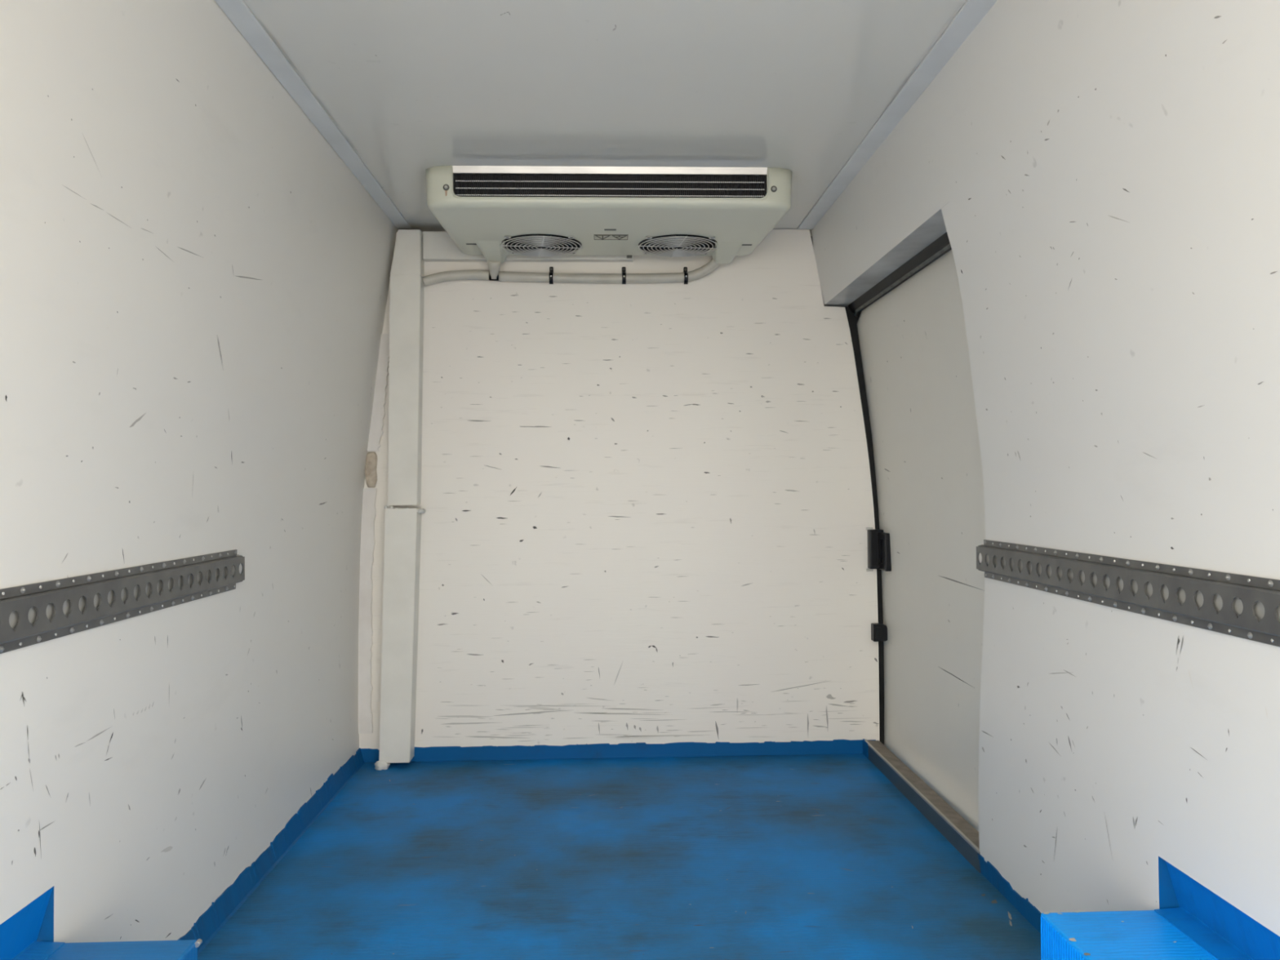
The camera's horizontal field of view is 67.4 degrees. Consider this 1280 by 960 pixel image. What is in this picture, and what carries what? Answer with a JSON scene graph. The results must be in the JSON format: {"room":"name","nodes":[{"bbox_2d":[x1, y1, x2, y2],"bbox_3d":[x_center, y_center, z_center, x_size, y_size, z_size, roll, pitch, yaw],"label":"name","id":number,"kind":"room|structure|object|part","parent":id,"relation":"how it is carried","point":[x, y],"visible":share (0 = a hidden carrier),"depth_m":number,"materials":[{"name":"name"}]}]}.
{"room":"cargo space","nodes":[
{"label":"cargo space","id":0,"kind":"room"},
{"bbox_2d":[0,0,398,942],"bbox_3d":[-0.854,0.036,1.789,0.172,1.820,3.040,0,0,-2],"label":"wall","id":1,"kind":"structure","parent":0,"point":[194,281],"depth_m":1.75,"materials":[{"name":"white paint"}]},
{"bbox_2d":[0,549,244,653],"bbox_3d":[-0.877,0.195,1.538,0.014,0.088,1.268,0,0,-2],"label":"rail","id":2,"kind":"object","parent":1,"relation":"attached to","point":[32,614],"visible":1,"depth_m":1.57,"materials":[{"name":"grey metal"}]},
{"bbox_2d":[177,747,364,951],"bbox_3d":[-0.910,0.921,2.280,0.021,0.060,1.960,0,0,-2],"label":"baseboard","id":3,"kind":"structure","parent":1,"relation":"attached to","point":[208,922],"depth_m":2.36,"materials":[{"name":"blue paint"}]},
{"bbox_2d":[214,0,410,228],"bbox_3d":[-0.748,-0.872,1.775,0.049,0.006,2.990,0,0,-2],"label":"trim","id":4,"kind":"structure","parent":1,"relation":"attached to","point":[237,11],"depth_m":2.17,"materials":[{"name":"grey metal"}]},
{"bbox_2d":[243,0,967,235],"bbox_3d":[-0.056,-0.898,1.856,1.640,0.041,3.100,0,0,-2],"label":"ceiling","id":5,"kind":"structure","parent":0,"point":[412,86],"depth_m":2.09,"materials":[{"name":"white plastic"}]},
{"bbox_2d":[425,165,792,263],"bbox_3d":[-0.093,-0.812,2.958,1.037,0.156,0.580,0,0,-2],"label":"refrigeration unit","id":6,"kind":"object","parent":5,"relation":"attached to","point":[495,213],"visible":1,"depth_m":2.71,"materials":[{"name":"beige plastic"}]},
{"bbox_2d":[443,184,448,191],"bbox_3d":[-0.536,-0.809,2.655,0.018,0.018,0.003,0,0,-2],"label":"screw","id":7,"kind":"object","parent":6,"relation":"in","point":[446,187],"depth_m":2.65,"materials":[{"name":"silver metal"}]},
{"bbox_2d":[474,240,506,263],"bbox_3d":[-0.481,-0.742,3.130,0.098,0.026,0.200,0,0,-2],"label":"outlet","id":8,"kind":"object","parent":6,"relation":"attached to","point":[493,251],"depth_m":3.11,"materials":[{"name":"beige plastic"}]},
{"bbox_2d":[500,235,582,257],"bbox_3d":[-0.316,-0.749,3.081,0.255,0.010,0.255,0,0,9],"label":"fan grille","id":9,"kind":"object","parent":6,"relation":"attached to","point":[506,249],"depth_m":3.09,"materials":[{"name":"grey"}]},
{"bbox_2d":[594,234,628,239],"bbox_3d":[-0.090,-0.756,2.992,0.106,0.001,0.061,0,0,-2],"label":"print","id":10,"kind":"object","parent":6,"relation":"on","point":[597,237],"depth_m":2.99,"materials":[{"name":"grey paper"}]},
{"bbox_2d":[637,235,717,257],"bbox_3d":[0.123,-0.752,3.098,0.255,0.010,0.255,0,0,9],"label":"fan grille","id":11,"kind":"object","parent":6,"relation":"attached to","point":[711,249],"depth_m":3.11,"materials":[{"name":"grey"}]},
{"bbox_2d":[712,241,742,263],"bbox_3d":[0.286,-0.748,3.159,0.098,0.026,0.200,0,0,-2],"label":"outlet","id":12,"kind":"object","parent":6,"relation":"attached to","point":[723,252],"depth_m":3.14,"materials":[{"name":"beige plastic"}]},
{"bbox_2d":[770,186,777,191],"bbox_3d":[0.375,-0.816,2.690,0.018,0.018,0.003,0,0,-2],"label":"washer","id":13,"kind":"object","parent":6,"relation":"in","point":[773,188],"depth_m":2.69,"materials":[{"name":"silver metal"}]},
{"bbox_2d":[359,229,879,750],"bbox_3d":[-0.061,0.043,3.369,1.970,1.900,0.141,0,0,-2],"label":"wall","id":14,"kind":"structure","parent":0,"point":[648,507],"depth_m":3.30,"materials":[{"name":"white painted panel"}]},
{"bbox_2d":[358,488,377,733],"bbox_3d":[-0.930,0.443,3.259,0.077,0.830,0.010,0,0,-2],"label":"strip","id":15,"kind":"object","parent":14,"relation":"attached to","point":[368,512],"visible":0.82,"depth_m":3.25,"materials":[{"name":"white plastic"}]},
{"bbox_2d":[364,452,377,487],"bbox_3d":[-0.914,-0.035,3.267,0.040,0.120,0.026,0,0,-2],"label":"foam","id":16,"kind":"object","parent":14,"relation":"attached to","point":[371,474],"visible":1,"depth_m":3.26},
{"bbox_2d":[367,333,389,451],"bbox_3d":[-0.892,-0.298,3.266,0.095,0.399,0.010,0,0,-2],"label":"strip","id":17,"kind":"object","parent":14,"relation":"attached to","point":[378,414],"visible":0.7,"depth_m":3.26,"materials":[{"name":"white plastic"}]},
{"bbox_2d":[378,229,425,763],"bbox_3d":[-0.799,0.050,3.231,0.148,1.777,0.083,0,0,-2],"label":"cover","id":18,"kind":"object","parent":14,"relation":"attached to","point":[402,526],"depth_m":3.20,"materials":[{"name":"white plastic"}]},
{"bbox_2d":[422,231,633,262],"bbox_3d":[-0.379,-0.795,3.275,0.712,0.095,0.038,0,0,-2],"label":"conduit cover","id":19,"kind":"object","parent":14,"relation":"attached to","point":[437,246],"visible":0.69,"depth_m":3.25,"materials":[{"name":"white plastic"}]},
{"bbox_2d":[422,257,720,285],"bbox_3d":[-0.226,-0.714,3.252,1.023,0.103,0.090,0,0,-2],"label":"hose","id":20,"kind":"object","parent":14,"relation":"attached to","point":[493,273],"visible":0.97,"depth_m":3.27,"materials":[{"name":"rubber"}]},
{"bbox_3d":[-0.488,-0.719,3.237,0.048,0.076,0.079,0,0,-2],"label":"drain spout","id":21,"kind":"part","parent":20,"relation":"part of","materials":[{"name":"white plastic"}]},
{"bbox_2d":[549,266,553,284],"bbox_3d":[-0.303,-0.700,3.276,0.013,0.061,0.041,0,0,-2],"label":"clip","id":22,"kind":"object","parent":20,"relation":"attached to","point":[551,268],"visible":1,"depth_m":3.27,"materials":[{"name":"black plastic"}]},
{"bbox_2d":[622,266,626,284],"bbox_3d":[-0.055,-0.701,3.285,0.013,0.061,0.041,0,0,-2],"label":"clip","id":23,"kind":"object","parent":20,"relation":"attached to","point":[624,268],"visible":1,"depth_m":3.27,"materials":[{"name":"black plastic"}]},
{"bbox_2d":[683,266,688,284],"bbox_3d":[0.157,-0.703,3.293,0.013,0.061,0.041,0,0,-2],"label":"clip","id":24,"kind":"object","parent":20,"relation":"attached to","point":[685,268],"visible":1,"depth_m":3.28,"materials":[{"name":"black plastic"}]},
{"bbox_2d":[360,739,878,762],"bbox_3d":[-0.068,0.927,3.293,1.789,0.050,0.008,0,0,-2],"label":"baseboard","id":25,"kind":"structure","parent":14,"relation":"attached to","point":[835,746],"depth_m":3.29,"materials":[{"name":"blue paint"}]},
{"bbox_2d":[197,753,1040,959],"bbox_3d":[-0.062,0.946,1.822,1.800,0.070,3.060,0,0,-2],"label":"floor","id":26,"kind":"structure","parent":0,"point":[806,856],"depth_m":2.31,"materials":[{"name":"blue paint"}]},
{"bbox_2d":[0,886,202,959],"bbox_3d":[-0.768,0.773,0.861,0.251,0.331,1.190,0,0,-2],"label":"wheel arch","id":27,"kind":"object","parent":26,"relation":"on","point":[19,934],"visible":1,"depth_m":1.42,"materials":[{"name":"blue paint"}]},
{"bbox_2d":[374,760,390,770],"bbox_3d":[-0.857,0.942,3.184,0.051,0.029,0.048,0,0,-2],"label":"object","id":28,"kind":"object","parent":26,"relation":"on","point":[379,765],"visible":1,"depth_m":3.17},
{"bbox_2d":[1040,860,1279,959],"bbox_3d":[0.776,0.763,0.930,0.234,0.331,1.212,0,0,-2],"label":"wheel arch","id":29,"kind":"object","parent":26,"relation":"on","point":[1205,926],"visible":0.99,"depth_m":1.44,"materials":[{"name":"blue paint"}]},
{"bbox_2d":[810,0,1279,936],"bbox_3d":[0.817,0.026,1.907,0.325,1.900,3.150,0,0,-2],"label":"wall","id":30,"kind":"structure","parent":0,"point":[1101,178],"depth_m":1.59,"materials":[{"name":"white paint"}]},
{"bbox_2d":[797,0,997,229],"bbox_3d":[0.627,-0.881,1.827,0.053,0.006,2.990,0,0,-2],"label":"trim","id":31,"kind":"structure","parent":30,"relation":"attached to","point":[972,11],"depth_m":2.19,"materials":[{"name":"grey metal"}]},
{"bbox_2d":[844,231,985,831],"bbox_3d":[0.823,0.174,2.776,0.195,1.576,1.290,0,0,-2],"label":"door","id":32,"kind":"structure","parent":30,"relation":"in","point":[908,331],"depth_m":2.80,"materials":[{"name":"plastic"}]},
{"bbox_2d":[866,527,891,571],"bbox_3d":[0.818,0.240,3.299,0.066,0.152,0.135,0,0,-2],"label":"latch","id":33,"kind":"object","parent":32,"relation":"attached to","point":[878,541],"depth_m":3.30,"materials":[{"name":"black plastic"}]},
{"bbox_3d":[0.837,0.244,3.299,0.028,0.128,0.135,0,0,-2],"label":"strike plate","id":34,"kind":"part","parent":33,"relation":"part of","materials":[{"name":"black plastic"}]},
{"bbox_2d":[871,622,887,641],"bbox_3d":[0.828,0.526,3.324,0.052,0.059,0.061,0,0,-2],"label":"buffer","id":35,"kind":"object","parent":32,"relation":"attached to","point":[878,630],"visible":1,"depth_m":3.30,"materials":[{"name":"black plastic"}]},
{"bbox_2d":[862,738,980,872],"bbox_3d":[0.863,0.931,2.752,0.142,0.082,1.210,0,0,-2],"label":"door sill","id":36,"kind":"structure","parent":30,"relation":"attached to","point":[954,828],"depth_m":2.69,"materials":[{"name":"grey metal"}]},
{"bbox_2d":[977,853,1041,933],"bbox_3d":[0.832,0.909,1.843,0.014,0.051,0.912,0,0,-2],"label":"baseboard","id":37,"kind":"structure","parent":30,"relation":"attached to","point":[1024,906],"depth_m":2.12,"materials":[{"name":"blue paint"}]},
{"bbox_2d":[976,539,1279,646],"bbox_3d":[0.824,0.178,1.635,0.012,0.088,1.268,0,0,-2],"label":"rail","id":38,"kind":"object","parent":30,"relation":"attached to","point":[1237,605],"visible":1,"depth_m":1.55,"materials":[{"name":"grey metal"}]}
]}

